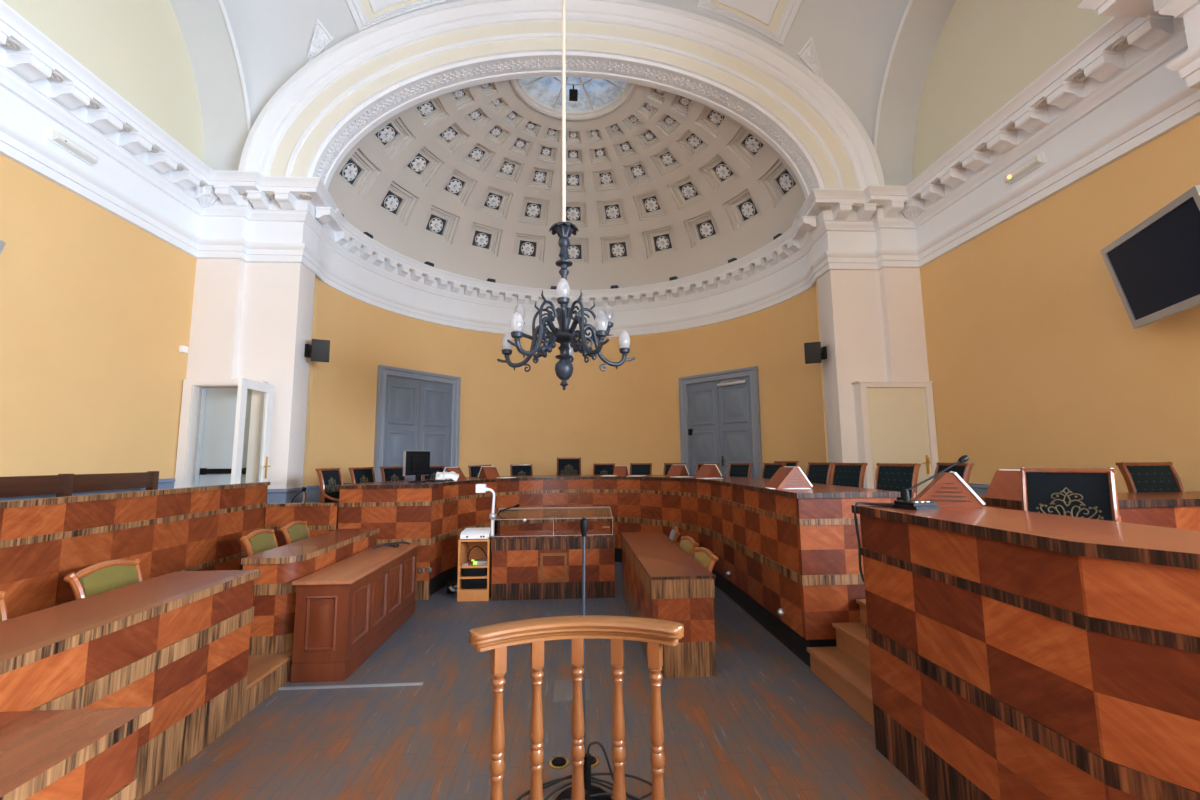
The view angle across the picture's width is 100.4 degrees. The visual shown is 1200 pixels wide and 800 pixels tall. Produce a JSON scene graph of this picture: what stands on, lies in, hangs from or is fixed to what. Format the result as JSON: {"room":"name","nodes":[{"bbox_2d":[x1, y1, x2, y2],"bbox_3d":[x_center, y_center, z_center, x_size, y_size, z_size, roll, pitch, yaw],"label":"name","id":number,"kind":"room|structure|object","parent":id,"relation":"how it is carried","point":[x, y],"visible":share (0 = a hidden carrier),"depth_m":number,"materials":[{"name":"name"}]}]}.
{"room":"courtroom","nodes":[
{"label":"courtroom","id":0,"kind":"room"},
{"bbox_2d":[0,0,203,478],"bbox_3d":[-5.540,-2.686,1.564,0.150,9.000,11.500,0,-7,-3],"label":"wall","id":1,"kind":"structure","parent":0,"point":[96,307],"depth_m":5.67,"materials":[{"name":"yellow paint"}]},
{"bbox_2d":[47,128,97,165],"bbox_3d":[-5.617,-2.699,5.353,0.099,0.130,0.480,0,-7,-3],"label":"emergency light","id":2,"kind":"object","parent":1,"relation":"attached to","point":[53,136],"visible":1,"depth_m":5.30,"materials":[{"name":"white plastic"}]},
{"bbox_2d":[0,478,174,500],"bbox_3d":[-5.413,1.087,1.076,0.030,1.390,11.400,0,-7,-3],"label":"baseboard","id":3,"kind":"structure","parent":1,"relation":"attached to","point":[168,483],"depth_m":5.71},
{"bbox_2d":[0,0,336,273],"bbox_3d":[-4.582,-3.224,1.904,1.805,1.130,11.940,0,-7,-3],"label":"trim","id":4,"kind":"structure","parent":1,"relation":"attached to","point":[142,176],"depth_m":6.00,"materials":[{"name":"white paint"}]},
{"bbox_2d":[170,0,251,170],"bbox_3d":[-5.355,-4.640,5.577,0.688,2.575,3.868,0,-7,-3],"label":"trim","id":5,"kind":"structure","parent":1,"relation":"attached to","point":[205,26],"depth_m":7.16,"materials":[{"name":"paint"}]},
{"bbox_2d":[174,378,273,487],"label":"door","id":6,"kind":"structure","parent":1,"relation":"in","point":[232,446],"depth_m":6.93,"materials":[{"name":"beige paint"}]},
{"bbox_2d":[186,259,314,488],"bbox_3d":[-5.027,-0.373,7.158,1.479,5.700,0.560,3,-8,-28],"label":"wall","id":7,"kind":"structure","parent":0,"point":[249,320],"depth_m":7.17,"materials":[{"name":"beige paint"}]},
{"bbox_2d":[267,487,302,503],"bbox_3d":[-4.538,1.881,7.186,0.350,1.220,0.623,0,-7,-3],"label":"baseboard","id":8,"kind":"object","parent":7,"relation":"attached to","point":[273,495],"visible":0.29,"depth_m":6.96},
{"bbox_2d":[304,339,329,361],"bbox_3d":[-4.243,-0.744,7.502,0.330,0.362,0.285,3,-8,-28],"label":"wall speaker","id":9,"kind":"object","parent":7,"relation":"attached to","point":[319,350],"visible":1,"depth_m":7.44,"materials":[{"name":"black plastic"}]},
{"bbox_2d":[311,340,329,361],"bbox_3d":[-4.154,-0.732,7.429,0.224,0.305,0.077,3,-8,-28],"label":"grille","id":10,"kind":"object","parent":9,"relation":"attached to","point":[320,349],"depth_m":7.42,"materials":[{"name":"metal"}]},
{"bbox_2d":[239,0,884,198],"bbox_3d":[-0.424,-4.633,7.909,9.512,3.219,0.790,0,-7,-3],"label":"arch","id":11,"kind":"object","parent":7,"relation":"attached to","point":[385,69],"depth_m":7.83,"materials":[{"name":"white paint"}]},
{"bbox_2d":[139,562,928,799],"bbox_3d":[-0.155,2.119,3.675,11.300,0.150,16.600,0,-7,-3],"label":"floor","id":12,"kind":"structure","parent":0,"point":[764,727],"depth_m":2.99,"materials":[{"name":"carpet"}]},
{"bbox_2d":[0,706,153,799],"bbox_3d":[-1.779,1.347,0.827,0.535,0.750,1.755,0,-7,-3],"label":"desk","id":13,"kind":"object","parent":12,"relation":"on","point":[71,754],"visible":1,"depth_m":1.57,"materials":[{"name":"brown wood"}]},
{"bbox_2d":[0,570,260,799],"bbox_3d":[-2.416,1.390,1.756,0.530,0.893,2.980,0,-7,-3],"label":"desk","id":14,"kind":"object","parent":12,"relation":"on","point":[177,643],"visible":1,"depth_m":2.51,"materials":[{"name":"brown wood"}]},
{"bbox_2d":[0,570,260,674],"bbox_3d":[-2.420,0.969,1.806,0.530,0.045,2.980,0,-7,-3],"label":"countertop","id":15,"kind":"structure","parent":14,"relation":"on","point":[26,639],"depth_m":2.39,"materials":[{"name":"brown wood"}]},
{"bbox_2d":[245,650,292,714],"bbox_3d":[-2.948,1.882,2.812,1.425,0.170,5.750,0,-7,-3],"label":"platform","id":16,"kind":"object","parent":12,"relation":"on","point":[266,673],"visible":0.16,"depth_m":3.48,"materials":[{"name":"brown wood"}]},
{"bbox_2d":[0,591,7,621],"bbox_3d":[-2.953,1.353,2.397,0.506,0.789,0.477,0,-7,0],"label":"chair","id":17,"kind":"object","parent":16,"relation":"on","point":[3,609],"visible":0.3,"depth_m":2.62,"materials":[{"name":"orange wood"}]},
{"bbox_2d":[64,559,142,599],"bbox_3d":[-3.000,1.446,3.221,0.512,0.797,0.482,0,-7,0],"label":"chair","id":18,"kind":"object","parent":16,"relation":"on","point":[105,576],"visible":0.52,"depth_m":3.21,"materials":[{"name":"green fabric"}]},
{"bbox_2d":[240,529,277,555],"bbox_3d":[-3.048,1.631,4.758,0.506,0.789,0.477,0,-7,-3],"label":"chair","id":19,"kind":"object","parent":16,"relation":"on","point":[260,540],"visible":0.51,"depth_m":4.72,"materials":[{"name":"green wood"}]},
{"bbox_2d":[279,521,309,543],"bbox_3d":[-3.105,1.708,5.411,0.506,0.789,0.477,0,-7,-3],"label":"chair","id":20,"kind":"object","parent":16,"relation":"on","point":[294,531],"visible":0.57,"depth_m":5.37,"materials":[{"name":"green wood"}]},
{"bbox_2d":[241,528,379,654],"bbox_3d":[-2.548,1.642,4.550,0.425,0.705,1.625,0,-7,-3],"label":"desk","id":21,"kind":"object","parent":16,"relation":"on","point":[274,594],"visible":0.62,"depth_m":3.81,"materials":[{"name":"brown wood"}]},
{"bbox_2d":[241,528,379,564],"bbox_3d":[-2.551,1.314,4.589,0.425,0.045,1.625,0,-7,-3],"label":"countertop","id":22,"kind":"structure","parent":21,"relation":"on","point":[311,547],"depth_m":4.25,"materials":[{"name":"brown wood"}]},
{"bbox_2d":[278,682,422,689],"bbox_3d":[-1.772,2.039,3.562,1.000,0.012,0.024,0,-7,-3],"label":"floor strip","id":23,"kind":"object","parent":12,"relation":"on","point":[416,683],"visible":1,"depth_m":3.56,"materials":[{"name":"silver metal"}]},
{"bbox_2d":[290,543,419,682],"bbox_3d":[-2.107,1.798,4.509,0.430,0.718,1.710,0,-7,-3],"label":"desk","id":24,"kind":"object","parent":12,"relation":"on","point":[346,609],"visible":0.99,"depth_m":3.84,"materials":[{"name":"brown wood"}]},
{"bbox_2d":[457,538,491,601],"bbox_3d":[-1.465,1.977,5.947,0.355,0.685,0.420,0,-7,-3],"label":"equipment rack","id":25,"kind":"object","parent":12,"relation":"on","point":[485,544],"visible":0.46,"depth_m":5.77,"materials":[{"name":"brown wood"}]},
{"bbox_2d":[460,559,486,567],"bbox_3d":[-1.462,1.942,5.941,0.310,0.022,0.400,0,-7,-3],"label":"shelf","id":26,"kind":"object","parent":25,"relation":"attached to","point":[470,565],"depth_m":5.77,"materials":[{"name":"brown wood"}]},
{"bbox_2d":[460,574,486,578],"bbox_3d":[-1.461,2.062,5.927,0.310,0.022,0.400,0,-7,-3],"label":"shelf","id":27,"kind":"object","parent":25,"relation":"attached to","point":[461,577],"depth_m":5.73,"materials":[{"name":"brown wood"}]},
{"bbox_2d":[462,579,486,588],"bbox_3d":[-1.461,2.144,5.922,0.270,0.103,0.310,0,-7,-3],"label":"recorder","id":28,"kind":"object","parent":25,"relation":"in","point":[466,583],"visible":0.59,"depth_m":5.77,"materials":[{"name":"black plastic"}]},
{"bbox_2d":[462,568,486,575],"bbox_3d":[-1.466,2.006,5.924,0.260,0.088,0.338,0,-7,-3],"label":"amplifier","id":29,"kind":"object","parent":25,"relation":"in","point":[465,571],"visible":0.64,"depth_m":5.77,"materials":[{"name":"black plastic"}]},
{"bbox_2d":[462,544,486,565],"bbox_3d":[-1.456,1.820,5.923,0.280,0.217,0.276,0,-7,-3],"label":"cable","id":30,"kind":"object","parent":25,"relation":"in","point":[480,561],"visible":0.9,"depth_m":5.84,"materials":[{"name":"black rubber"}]},
{"bbox_2d":[460,484,495,538],"bbox_3d":[-1.434,1.317,5.991,0.395,0.625,0.370,0,-7,-3],"label":"camera","id":31,"kind":"object","parent":25,"relation":"on","point":[486,532],"visible":1,"depth_m":5.88,"materials":[{"name":"white plastic"}]},
{"bbox_2d":[490,529,615,600],"bbox_3d":[-0.550,1.964,6.021,1.460,0.712,0.500,0,-7,-3],"label":"desk","id":32,"kind":"object","parent":12,"relation":"on","point":[527,564],"visible":0.93,"depth_m":5.79,"materials":[{"name":"brown wood"}]},
{"bbox_2d":[490,529,615,538],"bbox_3d":[-0.553,1.621,6.061,1.460,0.022,0.500,0,-7,-3],"label":"countertop","id":33,"kind":"structure","parent":32,"relation":"on","point":[590,532],"depth_m":5.96,"materials":[{"name":"brown wood"}]},
{"bbox_2d":[494,507,612,536],"bbox_3d":[-0.552,1.464,6.029,1.386,0.289,0.445,0,-7,-3],"label":"cover","id":34,"kind":"object","parent":32,"relation":"on","point":[511,510],"visible":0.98,"depth_m":6.17,"materials":[{"name":"glass"}]},
{"bbox_2d":[549,756,568,769],"bbox_3d":[-0.216,1.915,2.629,0.100,0.013,0.113,0,-7,-3],"label":"socket","id":35,"kind":"object","parent":12,"relation":"on","point":[559,762],"depth_m":2.63,"materials":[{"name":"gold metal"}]},
{"bbox_2d":[553,679,590,701],"bbox_3d":[-0.194,2.019,3.483,0.250,0.004,0.320,0,-7,-3],"label":"floor plate","id":36,"kind":"object","parent":12,"relation":"on","point":[563,689],"visible":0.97,"depth_m":3.46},
{"bbox_2d":[469,615,683,799],"bbox_3d":[-0.076,1.304,1.742,0.752,1.016,0.192,0,-7,-3],"label":"wooden chair","id":37,"kind":"object","parent":12,"relation":"on","point":[496,638],"visible":1,"depth_m":1.77,"materials":[{"name":"brown wood"}]},
{"bbox_2d":[555,518,612,799],"bbox_3d":[-0.083,1.228,2.372,0.290,1.315,0.290,0,-7,-3],"label":"microphone","id":38,"kind":"object","parent":12,"relation":"on","point":[589,789],"visible":0.7,"depth_m":2.35,"materials":[{"name":"black plastic"}]},
{"bbox_2d":[516,741,651,799],"bbox_3d":[0.035,1.718,2.214,0.893,0.297,0.626,0,-7,-3],"label":"coiled cable","id":39,"kind":"object","parent":12,"relation":"on","point":[554,781],"visible":0.74,"depth_m":2.37,"materials":[{"name":"black rubber"}]},
{"bbox_2d":[337,475,900,667],"bbox_3d":[0.247,1.718,6.593,6.060,1.318,4.104,-3,-7,23],"label":"curved desk","id":40,"kind":"object","parent":12,"relation":"on","point":[789,558],"visible":0.75,"depth_m":5.83,"materials":[{"name":"brown wood"}]},
{"bbox_2d":[403,451,429,482],"bbox_3d":[-2.362,0.862,6.481,0.220,0.405,0.390,-4,-8,28],"label":"screen","id":41,"kind":"object","parent":40,"relation":"on","point":[415,463],"visible":0.99,"depth_m":6.42,"materials":[{"name":"black plastic"}]},
{"bbox_2d":[435,471,458,480],"bbox_3d":[-2.092,1.041,6.854,0.320,0.129,0.250,2,-7,-20],"label":"papers","id":42,"kind":"object","parent":40,"relation":"on","point":[451,475],"visible":0.95,"depth_m":6.77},
{"bbox_2d":[478,466,499,477],"bbox_3d":[-1.745,1.135,7.877,0.228,0.177,0.317,5,-8,-38],"label":"console","id":43,"kind":"object","parent":40,"relation":"on","point":[485,471],"visible":0.99,"depth_m":7.82,"materials":[{"name":"brown wood"}]},
{"bbox_2d":[337,475,900,498],"bbox_3d":[0.241,1.085,6.668,6.060,0.043,4.104,-3,-7,23],"label":"countertop","id":44,"kind":"structure","parent":40,"relation":"on","point":[753,484],"depth_m":5.88,"materials":[{"name":"brown wood"}]},
{"bbox_2d":[667,465,688,476],"bbox_3d":[1.211,1.100,7.811,0.228,0.177,0.317,-6,-9,39],"label":"console","id":45,"kind":"object","parent":40,"relation":"on","point":[675,470],"visible":0.98,"depth_m":7.75,"materials":[{"name":"brown wood"}]},
{"bbox_2d":[695,464,721,477],"bbox_3d":[1.560,1.024,7.235,0.333,0.186,0.239,4,-8,-33],"label":"console","id":46,"kind":"object","parent":40,"relation":"on","point":[706,470],"visible":0.99,"depth_m":7.17,"materials":[{"name":"brown wood"}]},
{"bbox_2d":[764,466,812,488],"bbox_3d":[1.711,0.706,4.572,0.349,0.195,0.251,1,-7,-9],"label":"console","id":47,"kind":"object","parent":40,"relation":"on","point":[784,477],"visible":0.98,"depth_m":4.46,"materials":[{"name":"brown wood"}]},
{"bbox_2d":[787,473,805,484],"bbox_3d":[1.735,0.707,4.450,0.202,0.103,0.003,1,-7,-9],"label":"vent grille","id":48,"kind":"object","parent":47,"relation":"attached to","point":[792,478],"depth_m":4.45,"materials":[{"name":"brown wood"}]},
{"bbox_2d":[621,532,715,677],"bbox_3d":[0.560,1.808,4.821,0.490,0.722,2.280,0,-7,-3],"label":"table","id":49,"kind":"object","parent":12,"relation":"on","point":[662,581],"visible":0.91,"depth_m":3.74,"materials":[{"name":"brown wood"}]},
{"bbox_2d":[621,532,715,579],"bbox_3d":[0.557,1.460,4.862,0.490,0.022,2.280,0,-7,-3],"label":"countertop","id":50,"kind":"structure","parent":49,"relation":"on","point":[660,557],"depth_m":4.40,"materials":[{"name":"brown wood"}]},
{"bbox_2d":[679,536,698,556],"bbox_3d":[0.740,1.832,5.236,0.496,0.772,0.467,1,-7,-9],"label":"chair","id":51,"kind":"object","parent":12,"relation":"on","point":[687,543],"visible":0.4,"depth_m":5.21,"materials":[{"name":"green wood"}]},
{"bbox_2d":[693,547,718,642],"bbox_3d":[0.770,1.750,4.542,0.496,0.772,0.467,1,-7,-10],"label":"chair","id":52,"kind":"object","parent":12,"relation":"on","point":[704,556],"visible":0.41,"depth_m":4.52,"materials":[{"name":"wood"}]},
{"bbox_2d":[807,599,873,726],"bbox_3d":[1.913,1.726,3.320,0.650,0.510,0.990,0,-7,-3],"label":"wooden steps","id":53,"kind":"structure","parent":12,"relation":"on","point":[844,667],"depth_m":3.47,"materials":[{"name":"brown wood"}]},
{"bbox_2d":[851,505,1199,799],"bbox_3d":[2.103,1.111,1.547,1.014,1.316,2.910,2,-7,-20],"label":"desk","id":54,"kind":"object","parent":12,"relation":"on","point":[1014,654],"visible":0.97,"depth_m":1.84,"materials":[{"name":"brown wood"}]},
{"bbox_2d":[854,502,892,581],"bbox_3d":[1.609,0.796,2.793,0.312,0.443,0.129,-7,-9,42],"label":"microphone cable","id":55,"kind":"object","parent":54,"relation":"hanging from","point":[857,503],"visible":0.89,"depth_m":2.84,"materials":[{"name":"black rubber"}]},
{"bbox_2d":[891,455,968,509],"bbox_3d":[1.855,0.451,2.777,0.472,0.285,0.200,1,-7,-11],"label":"gooseneck microphone","id":56,"kind":"object","parent":54,"relation":"on","point":[906,503],"visible":1,"depth_m":2.73,"materials":[{"name":"black plastic"}]},
{"bbox_2d":[913,471,985,507],"bbox_3d":[2.007,0.513,2.915,0.342,0.191,0.246,-4,-8,29],"label":"console","id":57,"kind":"object","parent":54,"relation":"on","point":[949,489],"visible":0.99,"depth_m":2.80,"materials":[{"name":"brown wood"}]},
{"bbox_2d":[928,483,970,501],"bbox_3d":[1.953,0.516,2.807,0.198,0.102,0.003,-4,-8,29],"label":"vent grille","id":58,"kind":"object","parent":57,"relation":"attached to","point":[945,483],"depth_m":2.80,"materials":[{"name":"wood"}]},
{"bbox_2d":[851,505,1199,569],"bbox_3d":[2.096,0.479,1.623,1.014,0.044,2.905,2,-7,-20],"label":"countertop","id":59,"kind":"structure","parent":54,"relation":"on","point":[1078,536],"depth_m":1.87,"materials":[{"name":"brown wood"}]},
{"bbox_2d":[303,274,827,502],"bbox_3d":[-0.526,-0.024,10.057,8.518,5.600,3.983,0,-7,-3],"label":"wall","id":60,"kind":"structure","parent":0,"point":[623,416],"depth_m":10.87,"materials":[{"name":"yellow paint"}]},
{"bbox_2d":[305,483,351,502],"bbox_3d":[-0.501,2.142,9.726,8.220,1.220,3.836,0,-7,-3],"label":"baseboard","id":61,"kind":"structure","parent":60,"relation":"attached to","point":[312,492],"depth_m":7.82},
{"bbox_2d":[373,365,460,481],"bbox_3d":[-3.632,0.857,10.025,0.150,2.880,1.868,-5,-8,35],"label":"door","id":62,"kind":"structure","parent":60,"relation":"in","point":[416,410],"depth_m":10.02,"materials":[{"name":"grey paint"}]},
{"bbox_2d":[316,208,816,337],"bbox_3d":[-0.535,-2.298,10.114,8.195,1.130,4.100,0,-7,-3],"label":"trim","id":63,"kind":"structure","parent":60,"relation":"attached to","point":[352,263],"depth_m":10.53,"materials":[{"name":"white paint"}]},
{"bbox_2d":[679,366,762,477],"bbox_3d":[2.491,0.850,10.450,0.150,2.880,1.898,6,-9,-44],"label":"door","id":64,"kind":"structure","parent":60,"relation":"in","point":[720,421],"depth_m":10.44,"materials":[{"name":"grey paint"}]},
{"bbox_2d":[222,0,908,142],"bbox_3d":[-0.321,-6.180,6.045,9.480,5.650,3.820,0,-7,-3],"label":"ceiling","id":65,"kind":"structure","parent":0,"point":[847,44],"depth_m":7.72,"materials":[{"name":"paint"}]},
{"bbox_2d":[497,0,634,389],"bbox_3d":[-0.420,-4.193,6.082,1.609,8.248,1.565,0,-7,-3],"label":"chandelier","id":66,"kind":"object","parent":65,"relation":"hanging from","point":[567,338],"visible":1,"depth_m":5.58,"materials":[{"name":"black metal"}]},
{"bbox_2d":[557,297,569,307],"bbox_3d":[-0.371,-0.977,5.036,0.130,0.100,0.127,0,-7,-3],"label":"socket","id":67,"kind":"object","parent":66,"relation":"attached to","point":[562,301],"depth_m":5.00,"materials":[{"name":"black metal"}]},
{"bbox_2d":[595,330,607,340],"bbox_3d":[0.014,-0.641,5.007,0.130,0.100,0.127,0,-7,-3],"label":"socket","id":68,"kind":"object","parent":66,"relation":"attached to","point":[601,334],"depth_m":4.97,"materials":[{"name":"black metal"}]},
{"bbox_2d":[328,80,805,289],"bbox_3d":[-0.549,-4.042,10.288,8.160,2.435,4.080,0,-7,-3],"label":"ceiling","id":69,"kind":"structure","parent":0,"point":[663,185],"depth_m":10.20,"materials":[{"name":"paint"}]},
{"bbox_2d":[510,77,635,120],"bbox_3d":[-0.479,-5.580,8.998,2.320,0.512,1.165,0,-7,-3],"label":"window","id":70,"kind":"structure","parent":69,"relation":"attached to","point":[597,98],"depth_m":8.98,"materials":[{"name":"glass"}]},
{"bbox_2d":[817,268,928,462],"bbox_3d":[4.239,-0.396,7.690,1.469,5.700,0.571,-3,-7,22],"label":"wall","id":71,"kind":"structure","parent":0,"point":[872,326],"depth_m":7.71,"materials":[{"name":"beige paint"}]},
{"bbox_2d":[804,342,826,363],"bbox_3d":[3.425,-0.753,7.940,0.330,0.362,0.285,-3,-7,22],"label":"wall speaker","id":72,"kind":"object","parent":71,"relation":"attached to","point":[814,353],"visible":1,"depth_m":7.86,"materials":[{"name":"black plastic"}]},
{"bbox_2d":[805,342,820,362],"bbox_3d":[3.345,-0.741,7.858,0.224,0.305,0.077,-3,-7,22],"label":"grille","id":73,"kind":"object","parent":72,"relation":"attached to","point":[813,349],"depth_m":7.85,"materials":[{"name":"metal"}]},
{"bbox_2d":[851,381,938,494],"bbox_3d":[4.425,0.817,7.424,1.160,2.205,0.226,0,-7,-3],"label":"door","id":74,"kind":"structure","parent":71,"relation":"in","point":[895,420],"depth_m":7.43,"materials":[{"name":"beige paint"}]},
{"bbox_2d":[913,0,1199,492],"bbox_3d":[5.372,-2.713,2.189,0.150,9.000,11.500,0,-7,-3],"label":"wall","id":75,"kind":"structure","parent":0,"point":[1036,357],"depth_m":5.72,"materials":[{"name":"yellow paint"}]},
{"bbox_2d":[873,0,955,185],"bbox_3d":[4.731,-4.665,6.154,0.668,2.575,3.868,0,-7,-3],"label":"trim","id":76,"kind":"structure","parent":75,"relation":"attached to","point":[922,23],"depth_m":7.66,"materials":[{"name":"paint"}]},
{"bbox_2d":[797,0,1199,278],"bbox_3d":[4.383,-3.246,2.417,1.795,1.130,11.940,0,-7,-3],"label":"trim","id":77,"kind":"structure","parent":75,"relation":"attached to","point":[1134,80],"depth_m":5.59,"materials":[{"name":"white paint"}]},
{"bbox_2d":[1004,152,1045,184],"bbox_3d":[5.012,-2.739,5.933,0.110,0.130,0.480,0,-7,-3],"label":"emergency light","id":78,"kind":"object","parent":75,"relation":"attached to","point":[1039,160],"visible":1,"depth_m":5.88,"materials":[{"name":"white plastic"}]},
{"bbox_2d":[969,483,1119,494],"bbox_3d":[4.616,1.189,1.997,1.400,1.220,12.117,0,-7,-3],"label":"baseboard","id":79,"kind":"structure","parent":75,"relation":"attached to","point":[979,489],"depth_m":6.62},
{"bbox_2d":[1100,184,1199,328],"bbox_3d":[4.843,-1.129,4.064,0.595,0.797,1.250,-3,-7,22],"label":"television","id":80,"kind":"object","parent":75,"relation":"attached to","point":[1154,267],"visible":1,"depth_m":4.16,"materials":[{"name":"silver metal"}]},
{"bbox_3d":[-0.286,2.038,5.805,10.758,0.510,11.620,0,-7,-3],"label":"floor","id":81,"kind":"structure","parent":0,"visible":0},
{"bbox_2d":[264,502,338,546],"bbox_3d":[-3.463,1.676,5.798,0.800,0.945,0.120,0,-7,-3],"label":"wall","id":82,"kind":"structure","parent":81,"relation":"on","point":[321,517],"depth_m":5.79,"materials":[{"name":"brown wood"}]},
{"bbox_2d":[265,502,338,506],"bbox_3d":[-3.467,1.221,5.851,0.800,0.030,0.120,0,-7,-3],"label":"countertop","id":83,"kind":"structure","parent":82,"relation":"on","point":[317,503],"depth_m":5.80,"materials":[{"name":"brown wood"}]},
{"bbox_2d":[316,468,342,501],"bbox_3d":[-3.271,1.373,6.388,0.549,1.006,0.451,-1,-7,6],"label":"chair","id":84,"kind":"object","parent":81,"relation":"on","point":[329,478],"visible":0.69,"depth_m":6.38,"materials":[{"name":"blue fabric"}]},
{"bbox_2d":[348,467,375,483],"bbox_3d":[-3.158,1.441,6.975,0.549,1.006,0.451,-3,-7,17],"label":"chair","id":85,"kind":"object","parent":81,"relation":"on","point":[358,474],"visible":0.28,"depth_m":7.06,"materials":[{"name":"fabric"}]},
{"bbox_2d":[379,466,405,481],"bbox_3d":[-2.965,1.500,7.494,0.549,1.006,0.451,-4,-8,28],"label":"chair","id":86,"kind":"object","parent":81,"relation":"on","point":[395,473],"visible":0.33,"depth_m":7.60,"materials":[{"name":"fabric"}]},
{"bbox_2d":[422,465,444,478],"bbox_3d":[-2.596,1.568,8.102,0.549,1.006,0.451,-6,-9,41],"label":"chair","id":87,"kind":"object","parent":81,"relation":"on","point":[433,469],"visible":0.19,"depth_m":8.27,"materials":[{"name":"fabric"}]},
{"bbox_2d":[468,465,490,476],"bbox_3d":[-2.010,1.631,8.685,0.451,1.006,0.549,4,-8,-33],"label":"chair","id":88,"kind":"object","parent":81,"relation":"on","point":[474,470],"visible":0.09,"depth_m":8.84,"materials":[{"name":"brown wood"}]},
{"bbox_2d":[510,464,532,475],"bbox_3d":[-1.382,1.668,9.047,0.451,1.006,0.549,2,-7,-20],"label":"chair","id":89,"kind":"object","parent":81,"relation":"on","point":[515,469],"visible":0.23,"depth_m":9.27,"materials":[{"name":"brown wood"}]},
{"bbox_2d":[556,457,580,474],"bbox_3d":[-0.578,1.627,9.281,0.505,1.127,0.614,0,-7,-3],"label":"chair","id":90,"kind":"object","parent":81,"relation":"on","point":[567,465],"visible":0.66,"depth_m":9.53,"materials":[{"name":"blue fabric"}]},
{"bbox_2d":[593,463,614,474],"bbox_3d":[0.059,1.677,9.242,0.451,1.006,0.549,-1,-7,6],"label":"chair","id":91,"kind":"object","parent":81,"relation":"on","point":[599,468],"visible":0.27,"depth_m":9.48,"materials":[{"name":"brown wood"}]},
{"bbox_2d":[630,463,651,474],"bbox_3d":[0.700,1.652,9.079,0.451,1.006,0.549,-3,-7,18],"label":"chair","id":92,"kind":"object","parent":81,"relation":"on","point":[635,468],"visible":0.18,"depth_m":9.31,"materials":[{"name":"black fabric"}]},
{"bbox_2d":[728,463,752,477],"bbox_3d":[2.114,1.508,7.964,0.549,1.006,0.451,5,-9,-38],"label":"chair","id":93,"kind":"object","parent":81,"relation":"on","point":[735,469],"visible":0.21,"depth_m":8.12,"materials":[{"name":"brown wood"}]},
{"bbox_2d":[761,463,786,478],"bbox_3d":[2.431,1.440,7.407,0.549,1.006,0.451,3,-7,-26],"label":"chair","id":94,"kind":"object","parent":81,"relation":"on","point":[769,469],"visible":0.12,"depth_m":7.58,"materials":[{"name":"fabric"}]},
{"bbox_2d":[806,462,833,484],"bbox_3d":[2.514,1.276,6.098,0.560,1.027,0.460,1,-7,-15],"label":"chair","id":95,"kind":"object","parent":81,"relation":"on","point":[817,472],"visible":0.1,"depth_m":6.16,"materials":[{"name":"fabric"}]},
{"bbox_2d":[830,462,867,487],"bbox_3d":[2.552,1.197,5.425,0.560,1.027,0.460,2,-7,-20],"label":"chair","id":96,"kind":"object","parent":81,"relation":"on","point":[843,474],"visible":0.16,"depth_m":5.51,"materials":[{"name":"fabric"}]},
{"bbox_2d":[874,463,920,499],"bbox_3d":[2.654,1.109,4.685,0.560,1.027,0.460,2,-7,-22],"label":"chair","id":97,"kind":"object","parent":81,"relation":"on","point":[898,477],"visible":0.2,"depth_m":4.78,"materials":[{"name":"fabric"}]},
{"bbox_2d":[933,462,973,484],"bbox_3d":[3.228,1.121,4.832,0.560,1.027,0.460,0,-7,-2],"label":"chair","id":98,"kind":"object","parent":81,"relation":"on","point":[963,470],"visible":0.11,"depth_m":4.78,"materials":[{"name":"brown wood"}]},
{"bbox_2d":[1020,467,1120,521],"bbox_3d":[2.619,0.893,2.797,0.554,1.017,0.455,5,-9,-40],"label":"chair","id":99,"kind":"object","parent":81,"relation":"on","point":[1091,493],"visible":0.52,"depth_m":2.94,"materials":[{"name":"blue fabric"}]},
{"bbox_2d":[978,492,1199,530],"bbox_3d":[3.821,1.080,3.545,2.170,0.790,0.590,0,-7,-3],"label":"desk","id":100,"kind":"object","parent":81,"relation":"on","point":[1179,510],"visible":0.08,"depth_m":3.30,"materials":[{"name":"brown wood"}]},
{"bbox_2d":[985,469,1021,499],"bbox_3d":[2.952,0.593,3.543,0.348,0.195,0.251,3,-7,-24],"label":"console","id":101,"kind":"object","parent":100,"relation":"on","point":[1005,483],"visible":0.5,"depth_m":3.53,"materials":[{"name":"brown wood"}]},
{"bbox_2d":[978,492,1199,508],"bbox_3d":[3.818,0.713,3.588,2.170,0.050,0.590,0,-7,-3],"label":"countertop","id":102,"kind":"structure","parent":100,"relation":"on","point":[1130,499],"depth_m":3.34,"materials":[{"name":"brown wood"}]},
{"bbox_2d":[1115,462,1184,491],"bbox_3d":[4.568,0.998,3.890,0.460,1.027,0.560,0,-7,0],"label":"chair","id":103,"kind":"object","parent":81,"relation":"on","point":[1138,476],"visible":0.27,"depth_m":4.13,"materials":[{"name":"fabric"}]},
{"bbox_3d":[-4.157,1.544,1.296,2.560,0.510,11.200,0,-7,-3],"label":"floor","id":104,"kind":"structure","parent":0,"visible":0},
{"bbox_2d":[0,471,158,497],"bbox_3d":[-5.068,1.142,4.236,0.440,0.990,3.520,0,-7,-3],"label":"pew","id":105,"kind":"object","parent":104,"relation":"on","point":[62,485],"visible":0.33,"depth_m":4.98,"materials":[{"name":"brown wood"}]},
{"bbox_2d":[0,482,269,618],"bbox_3d":[-3.760,1.230,3.050,0.095,1.195,5.560,0,-7,-3],"label":"desk","id":106,"kind":"object","parent":104,"relation":"attached to","point":[43,541],"visible":0.56,"depth_m":3.94,"materials":[{"name":"brown wood"}]},
{"bbox_2d":[0,482,269,508],"bbox_3d":[-3.765,0.657,3.117,0.095,0.040,5.560,0,-7,-3],"label":"countertop","id":107,"kind":"structure","parent":106,"relation":"on","point":[81,498],"depth_m":3.89,"materials":[{"name":"brown wood"}]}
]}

